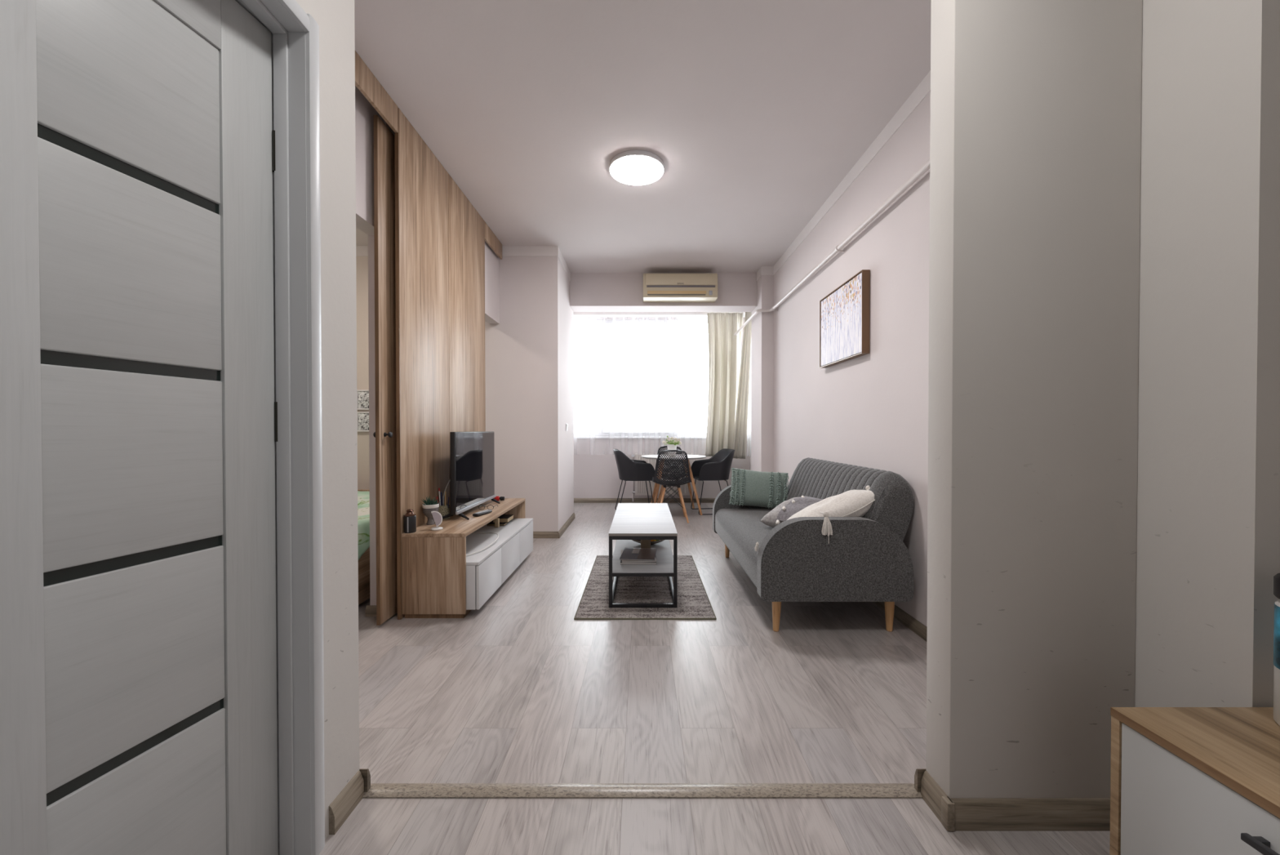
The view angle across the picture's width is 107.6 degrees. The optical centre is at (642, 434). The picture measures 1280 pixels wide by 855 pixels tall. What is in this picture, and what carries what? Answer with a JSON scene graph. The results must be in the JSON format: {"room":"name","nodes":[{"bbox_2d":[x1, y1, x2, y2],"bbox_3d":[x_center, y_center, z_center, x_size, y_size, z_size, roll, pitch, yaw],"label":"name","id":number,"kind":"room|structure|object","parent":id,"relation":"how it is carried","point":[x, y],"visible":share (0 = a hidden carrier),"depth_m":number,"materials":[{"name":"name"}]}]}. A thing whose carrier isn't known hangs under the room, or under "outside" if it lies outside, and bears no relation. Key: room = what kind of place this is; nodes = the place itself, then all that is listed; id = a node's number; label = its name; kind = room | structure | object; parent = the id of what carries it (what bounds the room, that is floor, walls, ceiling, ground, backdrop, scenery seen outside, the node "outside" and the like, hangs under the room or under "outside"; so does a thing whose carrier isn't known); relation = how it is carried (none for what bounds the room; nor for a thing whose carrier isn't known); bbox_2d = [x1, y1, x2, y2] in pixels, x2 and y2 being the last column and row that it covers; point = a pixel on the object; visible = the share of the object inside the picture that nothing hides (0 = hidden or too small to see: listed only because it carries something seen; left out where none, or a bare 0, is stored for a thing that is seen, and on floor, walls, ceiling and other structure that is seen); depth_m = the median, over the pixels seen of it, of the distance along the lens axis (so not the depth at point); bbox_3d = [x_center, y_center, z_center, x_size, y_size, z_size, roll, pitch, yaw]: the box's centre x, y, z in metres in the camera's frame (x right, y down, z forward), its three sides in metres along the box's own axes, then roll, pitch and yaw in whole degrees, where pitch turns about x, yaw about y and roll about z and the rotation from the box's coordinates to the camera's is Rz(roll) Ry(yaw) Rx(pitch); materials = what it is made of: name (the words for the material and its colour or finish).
{"room":"apartment entrance hall","nodes":[
{"label":"apartment entrance hall","id":0,"kind":"room"},
{"bbox_2d":[295,0,359,839],"bbox_3d":[-0.889,-0.373,-0.154,0.074,2.950,3.100,0,1,0],"label":"wall","id":1,"kind":"structure","parent":0,"point":[335,19],"depth_m":1.31,"materials":[{"name":"paint"}]},
{"bbox_2d":[0,0,278,854],"bbox_3d":[-0.990,0.037,0.920,0.050,2.086,0.564,0,1,9],"label":"door","id":2,"kind":"structure","parent":1,"relation":"in","point":[139,409],"depth_m":0.90,"materials":[{"name":"white wood"}]},
{"bbox_2d":[235,0,311,854],"bbox_3d":[-0.910,0.026,0.895,0.121,2.130,0.650,0,1,0],"label":"trim","id":3,"kind":"structure","parent":1,"relation":"attached to","point":[288,37],"depth_m":1.19,"materials":[{"name":"grey wood"}]},
{"bbox_2d":[278,0,324,854],"bbox_3d":[-0.845,0.017,0.895,0.013,2.148,0.686,0,1,0],"label":"trim","id":4,"kind":"structure","parent":1,"relation":"attached to","point":[311,28],"depth_m":1.20,"materials":[{"name":"white wood"}]},
{"bbox_2d":[328,770,364,834],"bbox_3d":[-0.844,1.047,1.339,0.016,0.078,0.133,0,1,0],"label":"baseboard","id":5,"kind":"structure","parent":1,"relation":"attached to","point":[349,797],"depth_m":1.32,"materials":[{"name":"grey wood"}]},
{"bbox_2d":[355,256,369,489],"bbox_3d":[-2.810,-0.425,4.821,2.380,2.950,0.150,0,1,0],"label":"wall","id":6,"kind":"structure","parent":0,"point":[362,262],"depth_m":4.74,"materials":[{"name":"beige paint"}]},
{"bbox_2d":[355,245,368,256],"bbox_3d":[-2.810,-1.850,4.728,2.380,0.100,0.006,0,1,0],"label":"trim","id":7,"kind":"structure","parent":6,"relation":"attached to","point":[361,251],"depth_m":4.72,"materials":[{"name":"white paint"}]},
{"bbox_2d":[356,411,368,431],"bbox_3d":[-2.785,-0.130,4.735,0.200,0.200,0.028,0,1,0],"label":"framed picture","id":8,"kind":"object","parent":6,"relation":"attached to","point":[362,416],"visible":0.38,"depth_m":4.73,"materials":[{"name":"white plastic"}]},
{"bbox_2d":[356,390,368,409],"bbox_3d":[-2.785,-0.350,4.732,0.200,0.200,0.028,0,1,0],"label":"framed picture","id":9,"kind":"object","parent":6,"relation":"attached to","point":[362,396],"visible":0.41,"depth_m":4.73,"materials":[{"name":"white plastic"}]},
{"bbox_2d":[355,85,499,604],"bbox_3d":[-1.528,-0.407,3.071,0.165,2.950,3.350,0,1,0],"label":"wall partition","id":10,"kind":"structure","parent":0,"point":[365,112],"depth_m":2.75,"materials":[{"name":"paint"}]},
{"bbox_2d":[364,604,376,616],"bbox_3d":[-1.565,1.040,2.763,0.130,0.062,0.016,0,1,0],"label":"baseboard","id":11,"kind":"structure","parent":10,"relation":"attached to","point":[371,610],"depth_m":2.76,"materials":[{"name":"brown wood"}]},
{"bbox_2d":[373,115,397,625],"bbox_3d":[-1.470,-0.352,2.945,0.102,2.818,0.703,0,1,0],"label":"sliding door","id":12,"kind":"structure","parent":10,"relation":"in","point":[385,433],"depth_m":2.66,"materials":[{"name":"brown wood"}]},
{"bbox_2d":[395,107,449,619],"bbox_3d":[-1.410,-0.406,3.047,0.020,2.948,0.694,0,1,0],"label":"wall panel","id":13,"kind":"object","parent":10,"relation":"attached to","point":[421,181],"visible":0.7,"depth_m":2.95,"materials":[{"name":"brown wood"}]},
{"bbox_2d":[448,173,485,512],"bbox_3d":[-1.410,-0.414,3.787,0.020,2.948,0.778,0,1,0],"label":"wall panel","id":14,"kind":"object","parent":10,"relation":"attached to","point":[466,227],"visible":0.44,"depth_m":3.73,"materials":[{"name":"brown wood"}]},
{"bbox_2d":[484,256,573,531],"bbox_3d":[-1.238,-0.430,5.286,0.764,2.950,1.080,0,1,0],"label":"wall","id":15,"kind":"structure","parent":0,"point":[529,355],"depth_m":4.75,"materials":[{"name":"paint"}]},
{"bbox_2d":[502,245,570,281],"bbox_3d":[-1.149,-1.854,5.128,0.597,0.100,0.806,0,1,0],"label":"trim","id":16,"kind":"structure","parent":15,"relation":"attached to","point":[507,251],"depth_m":4.72,"materials":[{"name":"white paint"}]},
{"bbox_2d":[533,531,557,537],"bbox_3d":[-1.178,1.016,4.753,0.644,0.068,0.016,0,1,0],"label":"baseboard","id":17,"kind":"structure","parent":15,"relation":"attached to","point":[535,534],"depth_m":4.75,"materials":[{"name":"grey wood"}]},
{"bbox_2d":[557,512,574,537],"bbox_3d":[-0.848,1.011,5.293,0.016,0.068,1.096,0,1,0],"label":"baseboard","id":18,"kind":"structure","parent":15,"relation":"attached to","point":[563,528],"depth_m":5.16,"materials":[{"name":"grey wood"}]},
{"bbox_2d":[354,0,931,272],"bbox_3d":[-0.900,-1.931,2.040,6.200,0.120,7.520,0,1,0],"label":"ceiling","id":19,"kind":"structure","parent":0,"point":[754,113],"depth_m":2.66,"materials":[{"name":"paint"}]},
{"bbox_2d":[355,50,398,133],"bbox_3d":[-1.410,-1.795,2.038,0.020,0.148,1.293,0,1,0],"label":"pelmet","id":20,"kind":"object","parent":19,"relation":"attached to","point":[366,82],"visible":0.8,"depth_m":2.46,"materials":[{"name":"brown wood"}]},
{"bbox_2d":[484,222,502,259],"bbox_3d":[-1.410,-1.820,4.422,0.020,0.148,0.518,0,1,0],"label":"pelmet","id":21,"kind":"object","parent":19,"relation":"attached to","point":[491,238],"visible":0.8,"depth_m":4.40,"materials":[{"name":"brown wood"}]},
{"bbox_2d":[609,150,663,185],"bbox_3d":[-0.040,-1.857,3.291,0.382,0.055,0.382,0,1,0],"label":"ceiling lamp","id":22,"kind":"object","parent":19,"relation":"attached to","point":[633,167],"visible":1,"depth_m":3.23,"materials":[{"name":"white plastic"}]},
{"bbox_2d":[569,272,756,311],"bbox_3d":[0.248,-1.714,5.672,2.208,0.390,0.280,0,1,0],"label":"beam","id":23,"kind":"structure","parent":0,"point":[588,291],"depth_m":5.53,"materials":[{"name":"paint"}]},
{"bbox_2d":[643,273,717,302],"bbox_3d":[0.432,-1.701,5.422,0.848,0.288,0.218,0,1,0],"label":"air conditioner","id":24,"kind":"object","parent":23,"relation":"attached to","point":[657,287],"visible":1,"depth_m":5.32,"materials":[{"name":"beige plastic"}]},
{"bbox_2d":[646,284,715,287],"bbox_3d":[0.437,-1.682,5.319,0.778,0.020,0.010,0,1,0],"label":"grille","id":25,"kind":"object","parent":24,"relation":"attached to","point":[647,286],"depth_m":5.31,"materials":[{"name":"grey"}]},
{"bbox_2d":[318,502,1110,854],"bbox_3d":[-0.900,1.131,2.812,6.200,0.120,9.000,0,1,0],"label":"floor","id":26,"kind":"structure","parent":0,"point":[517,688],"depth_m":1.78,"materials":[{"name":"laminate"}]},
{"bbox_2d":[357,489,369,604],"bbox_3d":[-2.515,0.804,3.429,1.570,0.520,2.240,0,1,0],"label":"bed","id":27,"kind":"object","parent":26,"relation":"on","point":[364,561],"visible":0.02,"depth_m":2.92,"materials":[{"name":"brown wood"}]},
{"bbox_2d":[357,490,369,559],"bbox_3d":[-2.471,0.641,3.387,1.563,0.267,2.125,0,1,0],"label":"duvet","id":28,"kind":"object","parent":27,"relation":"on","point":[363,497],"visible":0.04,"depth_m":2.92,"materials":[{"name":"green fabric"}]},
{"bbox_2d":[401,497,533,617],"bbox_3d":[-1.177,0.815,3.422,0.441,0.498,1.403,0,1,0],"label":"tv console","id":29,"kind":"object","parent":26,"relation":"on","point":[439,580],"visible":0.91,"depth_m":2.73,"materials":[{"name":"brown wood"}]},
{"bbox_2d":[403,508,416,533],"bbox_3d":[-1.366,0.505,2.753,0.066,0.136,0.068,0,1,0],"label":"candle jar","id":30,"kind":"object","parent":29,"relation":"on","point":[410,517],"visible":1,"depth_m":2.73,"materials":[{"name":"black glass"}]},
{"bbox_2d":[422,496,439,524],"bbox_3d":[-1.346,0.480,2.977,0.098,0.181,0.113,0,1,0],"label":"succulent pot","id":31,"kind":"object","parent":29,"relation":"on","point":[429,505],"visible":0.95,"depth_m":2.95,"materials":[{"name":"white ceramic"}]},
{"bbox_2d":[431,511,443,530],"bbox_3d":[-1.240,0.516,2.826,0.068,0.114,0.068,0,1,-28],"label":"mirror","id":32,"kind":"object","parent":29,"relation":"on","point":[437,516],"visible":1,"depth_m":2.81,"materials":[{"name":"white plastic"}]},
{"bbox_2d":[438,503,449,519],"bbox_3d":[-1.353,0.522,3.181,0.086,0.093,0.086,0,1,0],"label":"pencil cup","id":33,"kind":"object","parent":29,"relation":"on","point":[444,509],"visible":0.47,"depth_m":3.15,"materials":[{"name":"wicker"}]},
{"bbox_2d":[440,492,442,505],"bbox_3d":[-1.369,0.475,3.197,0.018,0.163,0.009,0,1,37],"label":"pen","id":34,"kind":"object","parent":33,"relation":"in","point":[441,492],"visible":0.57,"depth_m":3.19,"materials":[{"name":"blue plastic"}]},
{"bbox_2d":[442,431,500,519],"bbox_3d":[-1.260,0.271,3.515,0.207,0.586,0.825,0,1,0],"label":"television","id":35,"kind":"object","parent":29,"relation":"on","point":[472,454],"visible":0.98,"depth_m":3.38,"materials":[{"name":"black plastic"}]},
{"bbox_2d":[442,480,449,503],"bbox_3d":[-1.353,0.427,3.257,0.070,0.275,0.015,0,1,-11],"label":"cable","id":36,"kind":"object","parent":35,"relation":"attached to","point":[449,480],"visible":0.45,"depth_m":3.25,"materials":[{"name":"white plastic"}]},
{"bbox_2d":[466,532,498,555],"bbox_3d":[-1.161,0.725,3.131,0.349,0.028,0.656,0,1,-6],"label":"cable","id":37,"kind":"object","parent":29,"relation":"on","point":[476,532],"visible":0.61,"depth_m":3.19,"materials":[{"name":"white plastic"}]},
{"bbox_2d":[472,509,492,515],"bbox_3d":[-1.135,0.555,3.326,0.048,0.020,0.180,0,1,14],"label":"remote control","id":38,"kind":"object","parent":29,"relation":"on","point":[486,511],"visible":1,"depth_m":3.30,"materials":[{"name":"black plastic"}]},
{"bbox_2d":[478,504,497,509],"bbox_3d":[-1.170,0.544,3.570,0.118,0.037,0.132,0,1,0],"label":"eyeglasses","id":39,"kind":"object","parent":29,"relation":"on","point":[480,504],"visible":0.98,"depth_m":3.50,"materials":[{"name":"black plastic"}]},
{"bbox_2d":[494,517,499,527],"bbox_3d":[-1.155,0.699,3.723,0.030,0.072,0.030,0,1,0],"label":"wooden block","id":40,"kind":"object","parent":29,"relation":"on","point":[497,519],"visible":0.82,"depth_m":3.71,"materials":[{"name":"brown wood"}]},
{"bbox_2d":[493,496,504,500],"bbox_3d":[-1.215,0.540,3.966,0.094,0.040,0.040,0,1,0],"label":"nail polish","id":41,"kind":"object","parent":29,"relation":"on","point":[497,498],"visible":0.76,"depth_m":3.95,"materials":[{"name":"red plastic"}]},
{"bbox_2d":[487,520,511,525],"bbox_3d":[-1.180,0.725,3.878,0.140,0.016,0.220,0,1,0],"label":"book","id":42,"kind":"object","parent":29,"relation":"on","point":[491,523],"visible":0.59,"depth_m":3.77,"materials":[{"name":"black paper"}]},
{"bbox_2d":[493,514,513,522],"bbox_3d":[-1.157,0.699,3.902,0.125,0.036,0.170,0,1,0],"label":"book","id":43,"kind":"object","parent":42,"relation":"on","point":[504,517],"visible":0.61,"depth_m":3.86,"materials":[{"name":"black paper"}]},
{"bbox_2d":[613,448,654,509],"bbox_3d":[-0.124,0.616,6.222,0.530,0.836,0.570,0,1,-7],"label":"armchair","id":44,"kind":"object","parent":26,"relation":"on","point":[628,469],"visible":0.94,"depth_m":5.97,"materials":[{"name":"black plastic"}]},
{"bbox_2d":[362,782,922,797],"bbox_3d":[0.000,1.080,1.426,1.676,0.011,0.054,0,1,0],"label":"trim","id":45,"kind":"structure","parent":26,"relation":"on","point":[376,789],"depth_m":1.42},
{"bbox_2d":[573,555,716,619],"bbox_3d":[0.016,1.060,3.391,0.826,0.009,1.356,0,1,0],"label":"rug","id":46,"kind":"object","parent":26,"relation":"on","point":[693,601],"visible":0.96,"depth_m":3.07,"materials":[{"name":"grey fabric"}]},
{"bbox_2d":[608,502,677,607],"bbox_3d":[0.004,0.827,3.460,0.423,0.457,1.182,0,1,0],"label":"coffee table","id":47,"kind":"object","parent":46,"relation":"on","point":[631,521],"visible":0.97,"depth_m":3.02,"materials":[{"name":"white wood"}]},
{"bbox_2d":[620,555,656,564],"bbox_3d":[-0.026,0.833,3.179,0.235,0.014,0.300,0,1,0],"label":"magazine","id":48,"kind":"object","parent":47,"relation":"on","point":[621,562],"visible":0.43,"depth_m":3.03,"materials":[{"name":"white paper"}]},
{"bbox_2d":[621,549,656,562],"bbox_3d":[-0.030,0.820,3.174,0.225,0.010,0.290,0,1,-4],"label":"magazine","id":49,"kind":"object","parent":48,"relation":"on","point":[622,550],"visible":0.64,"depth_m":3.04,"materials":[{"name":"white paper"}]},
{"bbox_2d":[619,547,657,560],"bbox_3d":[-0.024,0.811,3.189,0.228,0.008,0.290,0,1,5],"label":"magazine","id":50,"kind":"object","parent":49,"relation":"on","point":[628,553],"visible":1,"depth_m":3.17,"materials":[{"name":"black paper"}]},
{"bbox_2d":[636,547,656,559],"bbox_3d":[0.032,0.807,3.185,0.112,0.001,0.283,0,1,5],"label":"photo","id":51,"kind":"object","parent":50,"relation":"on","point":[642,553],"depth_m":3.19,"materials":[{"name":"grey"}]},
{"bbox_2d":[612,539,673,573],"bbox_3d":[0.004,0.840,3.460,0.413,0.005,1.174,0,1,0],"label":"shelf","id":52,"kind":"object","parent":47,"relation":"attached to","point":[664,557],"depth_m":3.13,"materials":[{"name":"white wood"}]},
{"bbox_2d":[640,539,650,547],"bbox_3d":[0.024,0.771,3.438,0.074,0.131,0.074,0,1,0],"label":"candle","id":53,"kind":"object","parent":47,"relation":"on","point":[644,543],"visible":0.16,"depth_m":3.41,"materials":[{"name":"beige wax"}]},
{"bbox_2d":[632,539,664,544],"bbox_3d":[0.045,0.808,3.569,0.302,0.055,0.190,0,1,0],"label":"bowl","id":54,"kind":"object","parent":47,"relation":"on","point":[636,540],"visible":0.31,"depth_m":3.51,"materials":[{"name":"brown"}]},
{"bbox_2d":[654,445,686,502],"bbox_3d":[0.395,0.600,6.572,0.475,0.868,0.512,0,1,0],"label":"mesh chair","id":55,"kind":"object","parent":26,"relation":"on","point":[663,446],"visible":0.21,"depth_m":6.73,"materials":[{"name":"black plastic"}]},
{"bbox_2d":[652,449,691,523],"bbox_3d":[0.355,0.609,5.691,0.475,0.868,0.512,0,1,0],"label":"mesh chair","id":56,"kind":"object","parent":26,"relation":"on","point":[684,480],"visible":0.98,"depth_m":5.51,"materials":[{"name":"black plastic"}]},
{"bbox_2d":[641,453,706,515],"bbox_3d":[0.415,0.661,6.247,0.860,0.753,0.860,0,1,0],"label":"dining table","id":57,"kind":"object","parent":26,"relation":"on","point":[656,486],"visible":0.6,"depth_m":6.07,"materials":[{"name":"white paint"}]},
{"bbox_2d":[662,435,681,456],"bbox_3d":[0.387,0.150,6.106,0.203,0.271,0.216,-1,1,-41],"label":"flower pot","id":58,"kind":"object","parent":57,"relation":"on","point":[672,444],"visible":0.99,"depth_m":6.06,"materials":[{"name":"white ceramic"}]},
{"bbox_2d":[690,448,734,514],"bbox_3d":[0.955,0.615,6.282,0.530,0.836,0.570,0,1,-7],"label":"armchair","id":59,"kind":"object","parent":26,"relation":"on","point":[717,467],"visible":0.98,"depth_m":6.05,"materials":[{"name":"black fabric"}]},
{"bbox_2d":[712,457,914,631],"bbox_3d":[1.044,0.633,3.307,0.868,0.866,1.696,0,1,0],"label":"sofa","id":60,"kind":"object","parent":26,"relation":"on","point":[866,557],"visible":0.88,"depth_m":2.46,"materials":[{"name":"grey fabric"}]},
{"bbox_2d":[728,467,788,508],"bbox_3d":[0.982,0.457,3.963,0.504,0.347,0.150,0,1,6],"label":"cushion","id":61,"kind":"object","parent":60,"relation":"on","point":[768,490],"visible":0.97,"depth_m":3.92,"materials":[{"name":"green fabric"}]},
{"bbox_2d":[760,495,822,527],"bbox_3d":[1.069,0.543,3.149,0.467,0.237,0.419,0,1,-38],"label":"cushion","id":62,"kind":"object","parent":60,"relation":"on","point":[785,509],"visible":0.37,"depth_m":3.13,"materials":[{"name":"fabric"}]},
{"bbox_2d":[754,484,875,551],"bbox_3d":[0.981,0.464,2.658,0.764,0.340,0.436,0,1,-7],"label":"cushion","id":63,"kind":"object","parent":60,"relation":"on","point":[851,503],"visible":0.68,"depth_m":2.61,"materials":[{"name":"beige fabric"}]},
{"bbox_2d":[1109,706,1279,854],"bbox_3d":[1.235,0.850,0.584,0.450,0.487,0.910,0,1,0],"label":"base cabinet","id":64,"kind":"object","parent":26,"relation":"on","point":[1184,780],"visible":1,"depth_m":0.92,"materials":[{"name":"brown wood"}]},
{"bbox_2d":[1273,573,1279,725],"bbox_3d":[1.364,0.448,0.940,0.120,0.310,0.120,0,1,0],"label":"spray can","id":65,"kind":"object","parent":64,"relation":"on","point":[1277,577],"visible":1,"depth_m":0.97,"materials":[{"name":"blue metal"}]},
{"bbox_2d":[750,354,751,470],"bbox_3d":[1.735,-0.393,6.441,0.230,2.850,1.230,0,1,0],"label":"wall","id":66,"kind":"structure","parent":0,"point":[750,354],"depth_m":7.02,"materials":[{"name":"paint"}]},
{"bbox_2d":[573,311,745,316],"bbox_3d":[0.125,-1.767,6.382,2.950,0.100,1.000,0,1,0],"label":"trim","id":67,"kind":"structure","parent":66,"relation":"attached to","point":[575,313],"depth_m":6.74,"materials":[{"name":"white paint"}]},
{"bbox_2d":[705,312,743,456],"bbox_3d":[1.165,-0.700,6.652,0.531,2.050,0.120,0,1,0],"label":"curtain","id":68,"kind":"object","parent":67,"relation":"hanging from","point":[724,347],"visible":0.94,"depth_m":6.64,"materials":[{"name":"beige fabric"}]},
{"bbox_2d":[573,316,750,497],"bbox_3d":[0.150,-0.400,7.156,3.500,2.850,0.200,0,1,0],"label":"wall window","id":69,"kind":"structure","parent":66,"relation":"in","point":[596,474],"depth_m":7.06,"materials":[{"name":"paint"}]},
{"bbox_2d":[573,497,715,502],"bbox_3d":[0.135,0.992,7.063,2.970,0.068,0.016,0,1,0],"label":"baseboard","id":70,"kind":"structure","parent":69,"relation":"attached to","point":[575,500],"depth_m":7.06,"materials":[{"name":"grey wood"}]},
{"bbox_2d":[573,320,741,438],"bbox_3d":[0.100,-0.839,7.077,2.840,1.790,0.170,0,1,0],"label":"window","id":71,"kind":"structure","parent":69,"relation":"attached to","point":[603,432],"depth_m":7.08,"materials":[{"name":"white plastic"}]},
{"bbox_2d":[631,453,697,501],"bbox_3d":[0.333,0.642,6.999,0.994,0.729,0.124,0,1,0],"label":"radiator","id":72,"kind":"object","parent":69,"relation":"attached to","point":[640,486],"visible":0.39,"depth_m":6.96,"materials":[{"name":"white metal"}]},
{"bbox_2d":[732,311,751,458],"bbox_3d":[1.375,-0.690,6.482,0.260,2.045,0.169,0,1,4],"label":"curtain","id":73,"kind":"object","parent":66,"relation":"hanging from","point":[740,439],"visible":0.87,"depth_m":6.48,"materials":[{"name":"beige fabric"}]},
{"bbox_2d":[746,373,750,456],"bbox_3d":[1.535,-0.702,6.393,0.070,2.030,0.700,0,1,0],"label":"sheer curtain","id":74,"kind":"object","parent":66,"relation":"hanging from","point":[749,373],"visible":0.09,"depth_m":6.59,"materials":[{"name":"beige fabric"}]},
{"bbox_2d":[751,275,773,471],"bbox_3d":[1.576,-0.433,5.576,0.448,2.950,0.500,0,1,0],"label":"wall column","id":75,"kind":"structure","parent":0,"point":[762,323],"depth_m":5.33,"materials":[{"name":"paint"}]},
{"bbox_2d":[773,91,930,626],"bbox_3d":[1.645,-0.410,3.361,0.310,2.950,3.930,0,1,0],"label":"wall","id":76,"kind":"structure","parent":0,"point":[870,410],"depth_m":3.01,"materials":[{"name":"paint"}]},
{"bbox_2d":[756,266,773,280],"bbox_3d":[1.418,-1.857,5.418,0.144,0.100,0.226,0,1,0],"label":"trim","id":77,"kind":"structure","parent":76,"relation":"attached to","point":[763,270],"depth_m":5.30,"materials":[{"name":"white paint"}]},
{"bbox_2d":[733,158,929,335],"bbox_3d":[1.383,-1.389,3.962,0.210,0.080,5.148,0,1,0],"label":"pipe","id":78,"kind":"object","parent":76,"relation":"attached to","point":[925,167],"visible":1,"depth_m":3.16,"materials":[{"name":"white"}]},
{"bbox_2d":[819,269,870,368],"bbox_3d":[1.462,-0.808,3.434,0.050,0.545,0.735,0,1,0],"label":"painting","id":79,"kind":"object","parent":76,"relation":"attached to","point":[844,313],"visible":1,"depth_m":3.32,"materials":[{"name":"fabric"}]},
{"bbox_2d":[773,71,930,274],"bbox_3d":[1.487,-1.835,3.346,0.006,0.100,3.930,0,1,0],"label":"trim","id":80,"kind":"structure","parent":76,"relation":"attached to","point":[922,90],"depth_m":3.10,"materials":[{"name":"white paint"}]},
{"bbox_2d":[873,601,927,641],"bbox_3d":[1.482,1.031,3.384,0.016,0.068,3.914,0,1,0],"label":"baseboard","id":81,"kind":"structure","parent":76,"relation":"attached to","point":[916,626],"depth_m":2.59,"materials":[{"name":"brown wood"}]},
{"bbox_2d":[925,0,1142,798],"bbox_3d":[1.109,-0.389,1.341,0.514,2.950,0.110,0,1,0],"label":"pier","id":82,"kind":"object","parent":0,"point":[1035,131],"visible":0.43,"depth_m":1.29,"materials":[{"name":"paint"}]},
{"bbox_2d":[914,768,926,791],"bbox_3d":[1.159,1.046,1.419,0.662,0.078,0.016,0,1,0],"label":"baseboard","id":83,"kind":"structure","parent":82,"relation":"attached to","point":[919,772],"depth_m":1.41,"materials":[{"name":"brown wood"}]},
{"bbox_2d":[920,770,955,831],"bbox_3d":[0.845,1.047,1.343,0.022,0.078,0.125,0,1,0],"label":"baseboard","id":84,"kind":"structure","parent":82,"relation":"attached to","point":[943,806],"depth_m":1.33,"materials":[{"name":"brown wood"}]},
{"bbox_2d":[951,797,1110,830],"bbox_3d":[1.111,1.048,1.293,0.510,0.078,0.016,0,1,0],"label":"baseboard","id":85,"kind":"structure","parent":82,"relation":"attached to","point":[971,813],"depth_m":1.29,"materials":[{"name":"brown wood"}]},
{"bbox_2d":[1134,0,1279,706],"bbox_3d":[1.733,-0.388,1.218,0.734,2.950,0.357,0,1,0],"label":"wall","id":86,"kind":"structure","parent":0,"point":[1208,529],"depth_m":1.13,"materials":[{"name":"paint"}]},
{"bbox_3d":[-2.463,-0.389,1.341,3.074,2.950,0.110,0,1,0],"label":"wall","id":87,"kind":"structure","parent":0,"visible":0},
{"bbox_2d":[359,768,370,791],"bbox_3d":[-1.164,1.046,1.419,0.672,0.078,0.016,0,1,0],"label":"baseboard","id":88,"kind":"structure","parent":87,"relation":"attached to","point":[365,772],"depth_m":1.41,"materials":[{"name":"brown wood"}]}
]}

